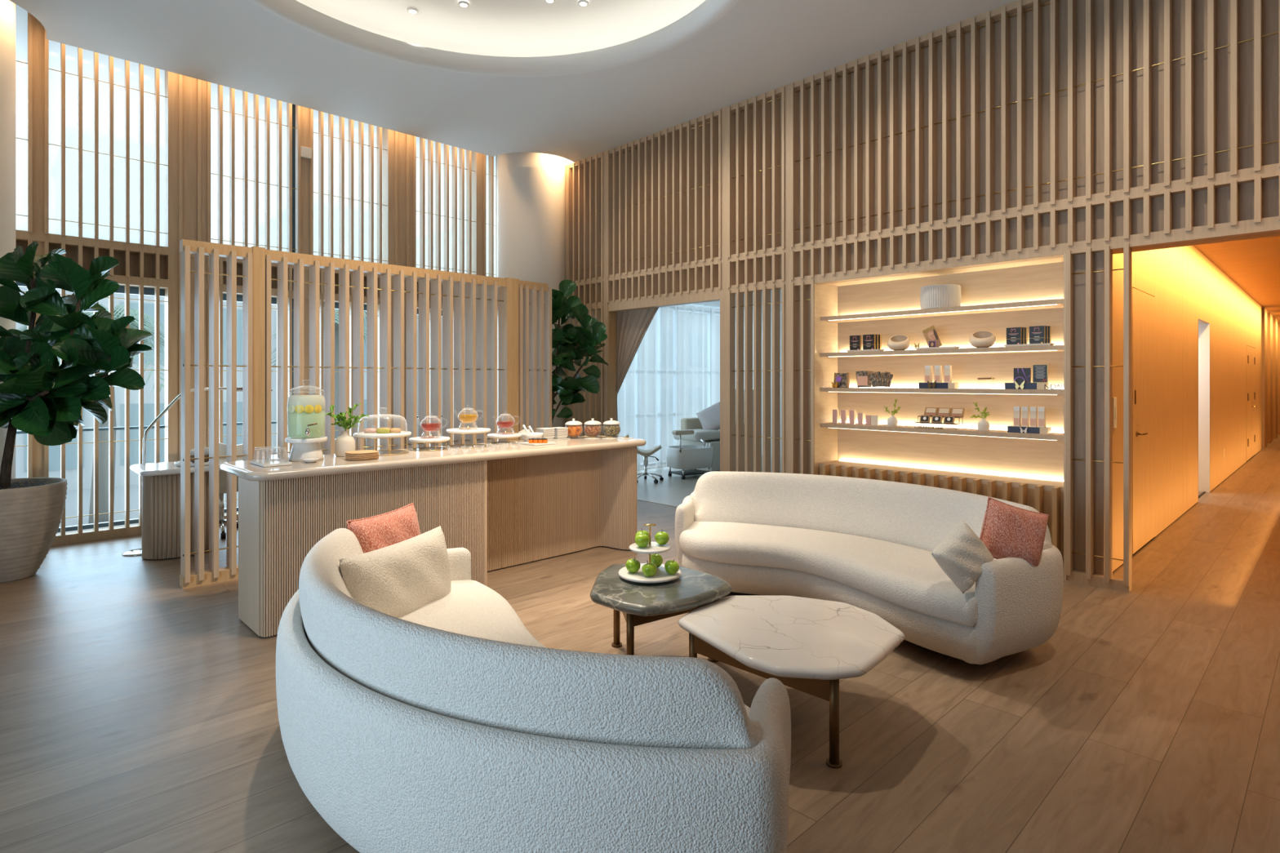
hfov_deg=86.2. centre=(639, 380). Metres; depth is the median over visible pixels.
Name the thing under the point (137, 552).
arc floor lamp
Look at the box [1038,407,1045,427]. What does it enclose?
carton
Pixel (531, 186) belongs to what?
column
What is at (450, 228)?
building
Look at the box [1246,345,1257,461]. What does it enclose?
door
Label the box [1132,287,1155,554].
door
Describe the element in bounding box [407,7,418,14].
recessed light
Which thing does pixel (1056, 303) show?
wall shelf
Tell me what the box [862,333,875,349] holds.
box
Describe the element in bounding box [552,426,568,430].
square bowl
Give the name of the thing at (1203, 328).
door
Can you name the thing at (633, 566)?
apple
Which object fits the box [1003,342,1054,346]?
display tray
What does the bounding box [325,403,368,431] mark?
greenery sprig
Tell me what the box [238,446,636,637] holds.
counter
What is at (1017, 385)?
ornament
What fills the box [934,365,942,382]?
carton
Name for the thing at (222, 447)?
desk chair
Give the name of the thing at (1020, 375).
photo
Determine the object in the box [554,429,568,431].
square bowl
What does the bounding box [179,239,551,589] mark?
screen
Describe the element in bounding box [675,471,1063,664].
curved sofa
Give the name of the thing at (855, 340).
box
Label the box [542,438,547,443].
pot
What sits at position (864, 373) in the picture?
sachet
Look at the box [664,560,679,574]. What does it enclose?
apple
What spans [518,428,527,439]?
sachet
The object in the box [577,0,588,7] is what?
recessed light
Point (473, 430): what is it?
cake stand
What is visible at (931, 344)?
postcard
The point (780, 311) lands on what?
wall
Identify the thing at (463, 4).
recessed light
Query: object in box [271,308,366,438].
palm tree
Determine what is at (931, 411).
palette
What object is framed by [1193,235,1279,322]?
ceiling
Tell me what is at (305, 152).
wall sensor
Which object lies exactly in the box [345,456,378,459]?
wooden plate
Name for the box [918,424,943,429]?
letter sign
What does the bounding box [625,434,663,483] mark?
stool
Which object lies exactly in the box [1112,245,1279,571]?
wall
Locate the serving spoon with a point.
(523, 425)
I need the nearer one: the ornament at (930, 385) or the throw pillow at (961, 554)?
the throw pillow at (961, 554)
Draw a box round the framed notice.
[1032,364,1048,382]
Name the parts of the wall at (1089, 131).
brass rod, brass rod, brass rod, brass rod, brass rod, brass rod, brass rod, brass rod, brass rod, backing panel, rail, brass rod, rail, rail, backing panel, brass rod, brass rod, backing panel, brass rod, brass rod, brass rod, brass rod, foot rail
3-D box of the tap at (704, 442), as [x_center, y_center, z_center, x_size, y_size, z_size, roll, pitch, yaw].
[0.969,0.972,10.565,0.032,0.136,0.100,0,0,-30]
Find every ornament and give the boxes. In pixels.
[831,382,837,387]
[927,380,936,388]
[1014,380,1025,389]
[1019,426,1027,433]
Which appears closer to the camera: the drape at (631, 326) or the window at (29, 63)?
the window at (29, 63)
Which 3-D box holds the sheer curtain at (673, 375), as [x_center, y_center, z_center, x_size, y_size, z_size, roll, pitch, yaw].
[0.549,0.065,11.787,5.100,2.810,0.130,0,0,-44]
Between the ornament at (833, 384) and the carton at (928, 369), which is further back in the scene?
the ornament at (833, 384)
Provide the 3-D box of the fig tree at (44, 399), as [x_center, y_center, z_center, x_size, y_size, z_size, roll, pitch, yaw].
[-4.517,0.228,5.210,1.393,2.544,1.075,0,0,19]
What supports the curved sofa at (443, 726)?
on the floor
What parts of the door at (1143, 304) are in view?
latch plate, handle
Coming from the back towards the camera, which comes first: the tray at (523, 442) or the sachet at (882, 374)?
the sachet at (882, 374)
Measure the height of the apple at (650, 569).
0.082 m
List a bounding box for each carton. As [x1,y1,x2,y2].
[832,409,838,423]
[840,409,847,424]
[848,409,855,424]
[857,413,863,425]
[865,414,871,425]
[871,415,879,425]
[924,365,932,382]
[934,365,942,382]
[944,364,951,382]
[1013,406,1021,426]
[1021,406,1029,426]
[1030,406,1037,426]
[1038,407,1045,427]
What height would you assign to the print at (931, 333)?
0.095 m
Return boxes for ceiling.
[9,0,1017,162]
[685,288,781,312]
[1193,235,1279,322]
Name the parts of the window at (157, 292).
brass rod, brass rod, brass rod, brass rod, frame, brass rod, brass rod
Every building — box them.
[15,286,366,490]
[49,125,164,246]
[258,200,376,262]
[416,224,495,445]
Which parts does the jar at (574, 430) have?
lid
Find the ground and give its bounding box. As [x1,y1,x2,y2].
[56,442,442,533]
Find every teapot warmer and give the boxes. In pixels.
[421,430,439,437]
[458,422,477,429]
[497,426,514,434]
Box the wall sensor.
[300,146,311,159]
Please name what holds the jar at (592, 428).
on the countertop at (331, 464)
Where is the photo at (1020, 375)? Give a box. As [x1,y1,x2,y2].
[1013,368,1031,382]
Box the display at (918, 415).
[914,415,962,430]
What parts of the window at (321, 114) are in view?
brass rod, brass rod, brass rod, frame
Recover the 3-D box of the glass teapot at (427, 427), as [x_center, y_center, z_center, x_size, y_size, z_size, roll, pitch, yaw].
[-1.577,0.310,5.191,0.176,0.137,0.167,0,0,-43]
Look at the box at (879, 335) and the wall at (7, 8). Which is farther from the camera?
the box at (879, 335)
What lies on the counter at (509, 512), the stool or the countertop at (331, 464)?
the countertop at (331, 464)
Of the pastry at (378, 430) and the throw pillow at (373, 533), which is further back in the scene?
the pastry at (378, 430)
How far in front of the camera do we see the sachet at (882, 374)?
6.38 m
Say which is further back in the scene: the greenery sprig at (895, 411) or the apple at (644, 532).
the greenery sprig at (895, 411)
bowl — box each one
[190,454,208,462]
[520,432,543,441]
[535,427,554,431]
[535,430,555,432]
[535,431,555,434]
[541,435,555,439]
[542,433,554,436]
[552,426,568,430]
[553,435,568,439]
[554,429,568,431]
[554,431,568,433]
[554,433,568,435]
[887,334,911,350]
[968,330,996,347]
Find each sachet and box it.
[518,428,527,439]
[855,370,869,387]
[859,370,871,387]
[866,370,870,386]
[868,373,877,387]
[871,372,879,386]
[876,371,881,386]
[880,373,884,386]
[881,372,886,386]
[884,371,890,386]
[888,373,893,387]
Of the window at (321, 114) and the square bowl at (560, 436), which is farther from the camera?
the window at (321, 114)
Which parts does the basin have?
frame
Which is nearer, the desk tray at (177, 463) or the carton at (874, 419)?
the desk tray at (177, 463)
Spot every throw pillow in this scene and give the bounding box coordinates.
[346,502,420,553]
[696,401,719,430]
[931,519,993,593]
[979,497,1048,566]
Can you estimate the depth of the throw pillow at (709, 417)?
11.55 m
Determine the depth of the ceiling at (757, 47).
6.52 m
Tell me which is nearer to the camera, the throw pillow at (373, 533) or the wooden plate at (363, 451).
the throw pillow at (373, 533)
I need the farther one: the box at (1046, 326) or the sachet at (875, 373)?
the sachet at (875, 373)
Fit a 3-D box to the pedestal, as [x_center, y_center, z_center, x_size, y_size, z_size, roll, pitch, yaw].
[-2.194,0.447,4.496,0.252,0.146,0.252,0,0,-44]
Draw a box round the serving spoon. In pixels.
[522,424,529,434]
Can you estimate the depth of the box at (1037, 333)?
5.41 m
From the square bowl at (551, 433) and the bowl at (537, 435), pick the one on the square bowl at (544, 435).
the square bowl at (551, 433)
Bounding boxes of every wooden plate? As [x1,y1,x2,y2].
[344,449,378,453]
[344,452,378,455]
[344,454,378,457]
[345,453,379,457]
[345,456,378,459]
[345,457,378,460]
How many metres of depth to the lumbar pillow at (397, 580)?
3.07 m
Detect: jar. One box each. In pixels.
[564,418,582,438]
[583,417,601,438]
[602,417,620,437]
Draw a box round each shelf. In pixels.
[820,298,1063,322]
[820,345,1063,357]
[820,386,1063,395]
[820,421,1063,440]
[915,422,959,424]
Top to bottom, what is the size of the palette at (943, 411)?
0.079 m
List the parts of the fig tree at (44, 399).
pot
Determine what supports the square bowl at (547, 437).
on the square plate
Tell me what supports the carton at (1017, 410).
on the display riser at (1047, 430)
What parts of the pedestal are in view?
plate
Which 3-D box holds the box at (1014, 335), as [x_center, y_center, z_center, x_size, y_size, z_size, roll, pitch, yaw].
[3.037,-0.358,5.550,0.032,0.148,0.109,0,0,-44]
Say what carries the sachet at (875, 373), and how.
in the acrylic holder
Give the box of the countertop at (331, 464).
[220,435,646,481]
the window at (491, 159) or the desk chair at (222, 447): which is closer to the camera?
the desk chair at (222, 447)
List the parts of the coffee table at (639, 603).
leg, leg, leg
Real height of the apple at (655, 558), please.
0.082 m
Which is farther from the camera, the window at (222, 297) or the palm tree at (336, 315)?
the palm tree at (336, 315)
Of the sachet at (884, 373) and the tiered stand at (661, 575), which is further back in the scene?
the sachet at (884, 373)
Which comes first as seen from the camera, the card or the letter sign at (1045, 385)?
the letter sign at (1045, 385)
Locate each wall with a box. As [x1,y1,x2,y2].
[0,0,15,478]
[15,15,483,546]
[564,0,1279,591]
[761,311,781,457]
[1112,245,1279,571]
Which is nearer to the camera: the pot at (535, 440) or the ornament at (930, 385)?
the pot at (535, 440)
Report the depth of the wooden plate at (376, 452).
4.46 m
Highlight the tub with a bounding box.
[665,444,713,469]
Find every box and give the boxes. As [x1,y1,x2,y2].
[849,335,861,350]
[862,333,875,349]
[875,334,878,349]
[878,334,881,349]
[1006,327,1022,344]
[1022,327,1024,344]
[1024,327,1027,343]
[1029,325,1045,343]
[1045,325,1048,343]
[1048,325,1050,342]
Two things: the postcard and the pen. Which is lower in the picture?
the pen
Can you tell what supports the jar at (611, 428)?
on the countertop at (331, 464)
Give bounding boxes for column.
[497,151,566,441]
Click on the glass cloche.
(380, 407)
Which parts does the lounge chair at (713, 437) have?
armrest, backrest, armrest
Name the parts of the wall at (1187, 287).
wall panel, wall panel, wall panel, wall panel, wall panel, wall panel, wall panel, wall panel, wall panel, wall panel, wall panel, wall panel, wall panel, wall panel, wall panel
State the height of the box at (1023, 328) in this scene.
0.148 m
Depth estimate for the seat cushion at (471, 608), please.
3.06 m
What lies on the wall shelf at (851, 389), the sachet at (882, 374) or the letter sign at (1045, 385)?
the letter sign at (1045, 385)
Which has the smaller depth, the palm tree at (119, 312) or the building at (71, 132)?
the palm tree at (119, 312)
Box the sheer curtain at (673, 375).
[617,304,753,470]
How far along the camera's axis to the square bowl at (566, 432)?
6.04 m
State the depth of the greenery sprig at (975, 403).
5.75 m
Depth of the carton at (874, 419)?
6.41 m
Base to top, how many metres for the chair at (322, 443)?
0.880 m
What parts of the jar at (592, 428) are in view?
lid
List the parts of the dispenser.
lid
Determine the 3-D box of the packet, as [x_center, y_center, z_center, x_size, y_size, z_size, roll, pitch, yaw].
[1.967,-0.005,6.679,0.058,0.148,0.156,0,0,-44]
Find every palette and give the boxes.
[924,407,937,416]
[937,407,951,416]
[950,408,964,417]
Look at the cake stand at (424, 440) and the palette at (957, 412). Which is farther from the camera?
the palette at (957, 412)
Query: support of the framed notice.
on the display riser at (1007, 385)
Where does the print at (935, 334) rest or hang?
attached to the card
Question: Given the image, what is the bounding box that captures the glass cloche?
[357,407,407,433]
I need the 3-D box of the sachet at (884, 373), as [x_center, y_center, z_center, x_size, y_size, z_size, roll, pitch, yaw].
[2.276,-0.011,6.383,0.012,0.138,0.065,0,0,-44]
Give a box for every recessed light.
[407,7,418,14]
[457,0,469,8]
[544,0,555,4]
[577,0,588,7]
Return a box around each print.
[928,329,935,340]
[933,329,937,339]
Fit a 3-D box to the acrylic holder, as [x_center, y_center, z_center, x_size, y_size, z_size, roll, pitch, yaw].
[2.135,0.011,6.507,0.074,0.112,0.124,0,0,-44]
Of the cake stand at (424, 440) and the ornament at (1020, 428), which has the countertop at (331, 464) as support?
the cake stand at (424, 440)
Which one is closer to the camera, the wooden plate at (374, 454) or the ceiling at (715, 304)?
the wooden plate at (374, 454)
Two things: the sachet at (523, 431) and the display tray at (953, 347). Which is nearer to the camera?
the sachet at (523, 431)
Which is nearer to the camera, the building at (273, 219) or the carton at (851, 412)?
the carton at (851, 412)
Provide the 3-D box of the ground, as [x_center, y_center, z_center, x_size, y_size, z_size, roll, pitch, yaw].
[-23.609,1.900,38.710,100.000,0.100,71.550,0,0,-44]
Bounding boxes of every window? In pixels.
[15,11,32,477]
[44,27,167,537]
[207,81,300,512]
[309,108,386,449]
[413,135,475,446]
[483,154,497,277]
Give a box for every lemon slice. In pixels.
[288,404,294,413]
[294,404,303,413]
[304,404,314,413]
[314,404,321,413]
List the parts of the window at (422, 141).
frame, brass rod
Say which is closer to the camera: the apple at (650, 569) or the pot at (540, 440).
the apple at (650, 569)
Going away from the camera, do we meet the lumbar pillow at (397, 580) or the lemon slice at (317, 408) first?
the lumbar pillow at (397, 580)
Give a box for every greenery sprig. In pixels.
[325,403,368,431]
[883,399,901,415]
[969,402,990,418]
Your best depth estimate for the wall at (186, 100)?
6.95 m
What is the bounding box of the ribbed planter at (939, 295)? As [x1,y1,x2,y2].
[920,284,960,309]
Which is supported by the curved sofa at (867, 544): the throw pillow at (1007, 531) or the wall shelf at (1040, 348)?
the throw pillow at (1007, 531)
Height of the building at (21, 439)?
3.720 m
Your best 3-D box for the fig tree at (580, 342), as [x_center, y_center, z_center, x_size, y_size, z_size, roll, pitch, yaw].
[-0.923,0.122,8.425,1.066,2.755,0.700,0,0,2]
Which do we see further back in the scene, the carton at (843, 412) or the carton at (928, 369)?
the carton at (843, 412)
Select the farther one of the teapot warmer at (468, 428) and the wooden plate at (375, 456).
the teapot warmer at (468, 428)
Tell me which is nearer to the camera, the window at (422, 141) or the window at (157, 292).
the window at (157, 292)
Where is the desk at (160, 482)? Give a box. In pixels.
[129,453,289,559]
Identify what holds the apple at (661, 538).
on the tiered stand at (661, 575)
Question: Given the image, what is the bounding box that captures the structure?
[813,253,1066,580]
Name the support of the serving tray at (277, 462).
on the countertop at (331, 464)
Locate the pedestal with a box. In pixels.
[284,436,327,462]
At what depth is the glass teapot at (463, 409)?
5.42 m
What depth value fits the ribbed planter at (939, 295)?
5.93 m
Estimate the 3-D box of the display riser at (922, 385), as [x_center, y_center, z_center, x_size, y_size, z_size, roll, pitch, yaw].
[2.631,0.042,6.020,0.102,0.052,0.310,0,0,-44]
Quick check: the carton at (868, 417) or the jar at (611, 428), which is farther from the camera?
the carton at (868, 417)
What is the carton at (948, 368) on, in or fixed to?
on the display riser at (922, 385)
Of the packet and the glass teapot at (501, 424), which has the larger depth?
the packet
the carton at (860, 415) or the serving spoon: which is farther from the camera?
the carton at (860, 415)
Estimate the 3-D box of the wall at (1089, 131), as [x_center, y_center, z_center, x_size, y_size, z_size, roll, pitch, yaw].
[2.570,-0.750,5.947,0.270,4.500,10.160,0,0,-44]
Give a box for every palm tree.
[16,303,225,524]
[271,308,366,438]
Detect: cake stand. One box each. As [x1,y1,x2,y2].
[353,431,411,455]
[408,436,450,450]
[446,427,490,448]
[487,432,521,444]
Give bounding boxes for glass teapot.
[417,415,446,431]
[457,408,482,422]
[493,412,515,427]
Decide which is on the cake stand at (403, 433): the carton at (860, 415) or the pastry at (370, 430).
the pastry at (370, 430)
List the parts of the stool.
seat, foot arm, foot arm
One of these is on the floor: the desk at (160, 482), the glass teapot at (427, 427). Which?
the desk at (160, 482)
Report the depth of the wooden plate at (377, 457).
4.46 m
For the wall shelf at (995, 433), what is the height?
0.048 m
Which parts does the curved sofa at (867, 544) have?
seat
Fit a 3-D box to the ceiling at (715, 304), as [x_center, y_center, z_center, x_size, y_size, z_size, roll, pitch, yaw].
[1.976,-1.405,10.344,5.260,0.090,4.700,0,0,-44]
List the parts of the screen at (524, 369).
foot rail, brass rod, post, brass rod, brass rod, brass rod, post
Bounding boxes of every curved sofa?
[275,528,791,852]
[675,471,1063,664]
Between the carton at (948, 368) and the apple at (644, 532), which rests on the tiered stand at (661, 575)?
the apple at (644, 532)
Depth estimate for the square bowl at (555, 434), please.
6.03 m
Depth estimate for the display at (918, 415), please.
5.98 m
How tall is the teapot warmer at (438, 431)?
0.053 m
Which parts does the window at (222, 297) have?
frame, brass rod, brass rod, brass rod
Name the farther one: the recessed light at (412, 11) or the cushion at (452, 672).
the recessed light at (412, 11)
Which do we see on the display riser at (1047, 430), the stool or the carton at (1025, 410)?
the carton at (1025, 410)
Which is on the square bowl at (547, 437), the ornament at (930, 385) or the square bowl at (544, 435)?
the square bowl at (544, 435)
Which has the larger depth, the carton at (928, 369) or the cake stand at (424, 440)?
the carton at (928, 369)
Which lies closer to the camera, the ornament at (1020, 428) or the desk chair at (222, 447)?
the ornament at (1020, 428)
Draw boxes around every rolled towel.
[190,448,194,455]
[204,447,208,454]
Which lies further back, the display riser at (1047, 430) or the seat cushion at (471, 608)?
the display riser at (1047, 430)
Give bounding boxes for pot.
[528,438,533,443]
[533,438,537,443]
[537,438,542,443]
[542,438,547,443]
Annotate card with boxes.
[922,324,942,346]
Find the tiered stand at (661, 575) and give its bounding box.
[618,524,681,583]
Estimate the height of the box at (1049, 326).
0.150 m
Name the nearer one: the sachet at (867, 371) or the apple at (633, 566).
the apple at (633, 566)
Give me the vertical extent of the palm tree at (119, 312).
2.838 m
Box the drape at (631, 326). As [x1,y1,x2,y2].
[615,306,659,436]
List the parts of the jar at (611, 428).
lid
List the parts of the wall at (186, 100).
foot rail, rail, rail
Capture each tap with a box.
[305,422,317,435]
[700,439,705,448]
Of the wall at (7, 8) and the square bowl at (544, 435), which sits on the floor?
the wall at (7, 8)
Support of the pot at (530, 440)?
on the tray at (523, 442)
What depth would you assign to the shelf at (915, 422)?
5.97 m
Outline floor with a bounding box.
[0,434,1279,852]
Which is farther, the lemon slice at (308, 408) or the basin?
the basin
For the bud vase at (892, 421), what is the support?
on the wall shelf at (995, 433)
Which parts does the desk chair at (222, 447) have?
foot arm, shell seat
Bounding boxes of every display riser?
[919,382,959,388]
[1004,382,1048,389]
[1007,425,1051,434]
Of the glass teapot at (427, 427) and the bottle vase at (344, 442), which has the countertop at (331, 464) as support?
the bottle vase at (344, 442)
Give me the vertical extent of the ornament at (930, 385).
0.069 m
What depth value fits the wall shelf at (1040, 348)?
5.86 m
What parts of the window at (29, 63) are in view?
frame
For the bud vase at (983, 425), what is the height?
0.100 m
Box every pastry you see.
[364,427,376,433]
[376,428,390,433]
[389,427,400,432]
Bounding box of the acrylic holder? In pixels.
[857,376,867,385]
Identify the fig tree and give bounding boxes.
[0,240,155,583]
[547,280,608,423]
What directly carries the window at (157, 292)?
in the wall at (186, 100)
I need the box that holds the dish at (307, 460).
[302,457,319,462]
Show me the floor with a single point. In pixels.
(139, 713)
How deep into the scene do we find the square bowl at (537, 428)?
5.96 m
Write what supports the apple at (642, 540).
on the tiered stand at (661, 575)
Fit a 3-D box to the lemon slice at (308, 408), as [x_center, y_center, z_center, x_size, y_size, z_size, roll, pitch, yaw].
[-2.131,0.182,4.405,0.056,0.056,0.003,0,0,-35]
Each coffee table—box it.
[590,563,732,662]
[677,595,905,768]
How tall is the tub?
0.315 m
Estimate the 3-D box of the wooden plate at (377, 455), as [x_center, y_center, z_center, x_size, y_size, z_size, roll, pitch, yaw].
[-1.847,0.499,4.537,0.200,0.008,0.200,0,0,-43]
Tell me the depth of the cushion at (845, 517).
4.76 m
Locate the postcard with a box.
[928,341,935,347]
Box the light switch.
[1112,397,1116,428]
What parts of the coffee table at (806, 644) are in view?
leg, leg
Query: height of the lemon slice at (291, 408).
0.056 m
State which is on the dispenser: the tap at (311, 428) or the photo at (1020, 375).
the tap at (311, 428)
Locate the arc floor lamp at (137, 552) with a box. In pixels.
[121,386,272,556]
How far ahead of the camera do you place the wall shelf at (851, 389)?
5.88 m
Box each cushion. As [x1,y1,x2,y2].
[298,528,760,749]
[399,579,750,716]
[679,521,977,626]
[689,471,1052,559]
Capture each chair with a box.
[218,442,242,538]
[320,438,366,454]
[673,389,753,471]
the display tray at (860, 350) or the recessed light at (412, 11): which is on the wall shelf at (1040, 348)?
the display tray at (860, 350)
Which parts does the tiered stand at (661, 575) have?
rod, plate, plate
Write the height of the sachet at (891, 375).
0.135 m
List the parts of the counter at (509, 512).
panel, edge panel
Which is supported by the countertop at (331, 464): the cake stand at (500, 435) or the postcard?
the cake stand at (500, 435)
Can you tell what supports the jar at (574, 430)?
on the countertop at (331, 464)
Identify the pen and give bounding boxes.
[977,377,995,379]
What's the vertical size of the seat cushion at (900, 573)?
0.175 m
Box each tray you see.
[174,459,219,466]
[250,458,292,466]
[520,441,556,445]
[846,349,884,351]
[915,346,959,349]
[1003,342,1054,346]
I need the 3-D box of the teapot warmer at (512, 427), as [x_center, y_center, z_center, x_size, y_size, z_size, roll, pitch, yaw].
[-1.118,0.415,5.685,0.144,0.053,0.144,0,0,-44]
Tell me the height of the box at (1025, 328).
0.148 m
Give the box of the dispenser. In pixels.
[287,381,325,438]
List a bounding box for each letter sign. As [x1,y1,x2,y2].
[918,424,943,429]
[1044,384,1062,389]
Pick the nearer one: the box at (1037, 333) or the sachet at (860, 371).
the box at (1037, 333)
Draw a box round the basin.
[665,429,713,479]
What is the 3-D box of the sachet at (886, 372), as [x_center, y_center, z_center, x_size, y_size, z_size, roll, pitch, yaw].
[2.298,-0.013,6.374,0.012,0.149,0.079,0,0,-44]
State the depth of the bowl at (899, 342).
6.24 m
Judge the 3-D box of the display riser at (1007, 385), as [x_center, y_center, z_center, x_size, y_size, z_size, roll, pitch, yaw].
[3.118,0.042,5.517,0.102,0.052,0.290,0,0,-44]
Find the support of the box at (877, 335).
on the display tray at (860, 350)
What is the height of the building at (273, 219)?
7.120 m
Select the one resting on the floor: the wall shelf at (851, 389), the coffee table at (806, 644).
the coffee table at (806, 644)
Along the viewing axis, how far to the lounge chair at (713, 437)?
11.29 m
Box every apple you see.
[626,558,640,573]
[635,529,648,537]
[635,531,649,547]
[641,560,657,577]
[650,553,662,567]
[654,531,669,545]
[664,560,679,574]
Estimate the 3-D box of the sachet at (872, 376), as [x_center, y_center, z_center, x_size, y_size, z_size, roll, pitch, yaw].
[2.191,-0.004,6.420,0.011,0.135,0.087,0,0,-44]
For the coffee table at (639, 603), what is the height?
0.455 m
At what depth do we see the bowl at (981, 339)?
5.72 m
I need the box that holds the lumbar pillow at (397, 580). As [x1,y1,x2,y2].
[338,525,451,617]
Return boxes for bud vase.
[887,415,897,426]
[977,418,989,431]
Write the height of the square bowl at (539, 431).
0.030 m
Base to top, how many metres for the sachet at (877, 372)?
0.146 m
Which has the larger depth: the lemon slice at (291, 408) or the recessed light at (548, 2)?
the recessed light at (548, 2)
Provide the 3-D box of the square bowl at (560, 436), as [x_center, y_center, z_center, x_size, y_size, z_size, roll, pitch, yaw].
[-0.723,0.497,6.082,0.120,0.030,0.120,0,0,-44]
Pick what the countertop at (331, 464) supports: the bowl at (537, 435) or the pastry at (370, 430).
the bowl at (537, 435)
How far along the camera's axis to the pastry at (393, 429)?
4.90 m
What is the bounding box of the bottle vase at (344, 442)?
[334,431,355,457]
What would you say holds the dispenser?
on the pedestal
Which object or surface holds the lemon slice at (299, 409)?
in the dispenser
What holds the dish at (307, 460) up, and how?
on the countertop at (331, 464)
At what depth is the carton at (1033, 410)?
5.46 m
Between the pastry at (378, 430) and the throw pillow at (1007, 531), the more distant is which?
the pastry at (378, 430)
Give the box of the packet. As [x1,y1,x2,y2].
[833,373,849,387]
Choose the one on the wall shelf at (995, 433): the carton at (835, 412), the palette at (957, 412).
the carton at (835, 412)
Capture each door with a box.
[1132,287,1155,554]
[1198,320,1209,493]
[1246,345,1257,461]

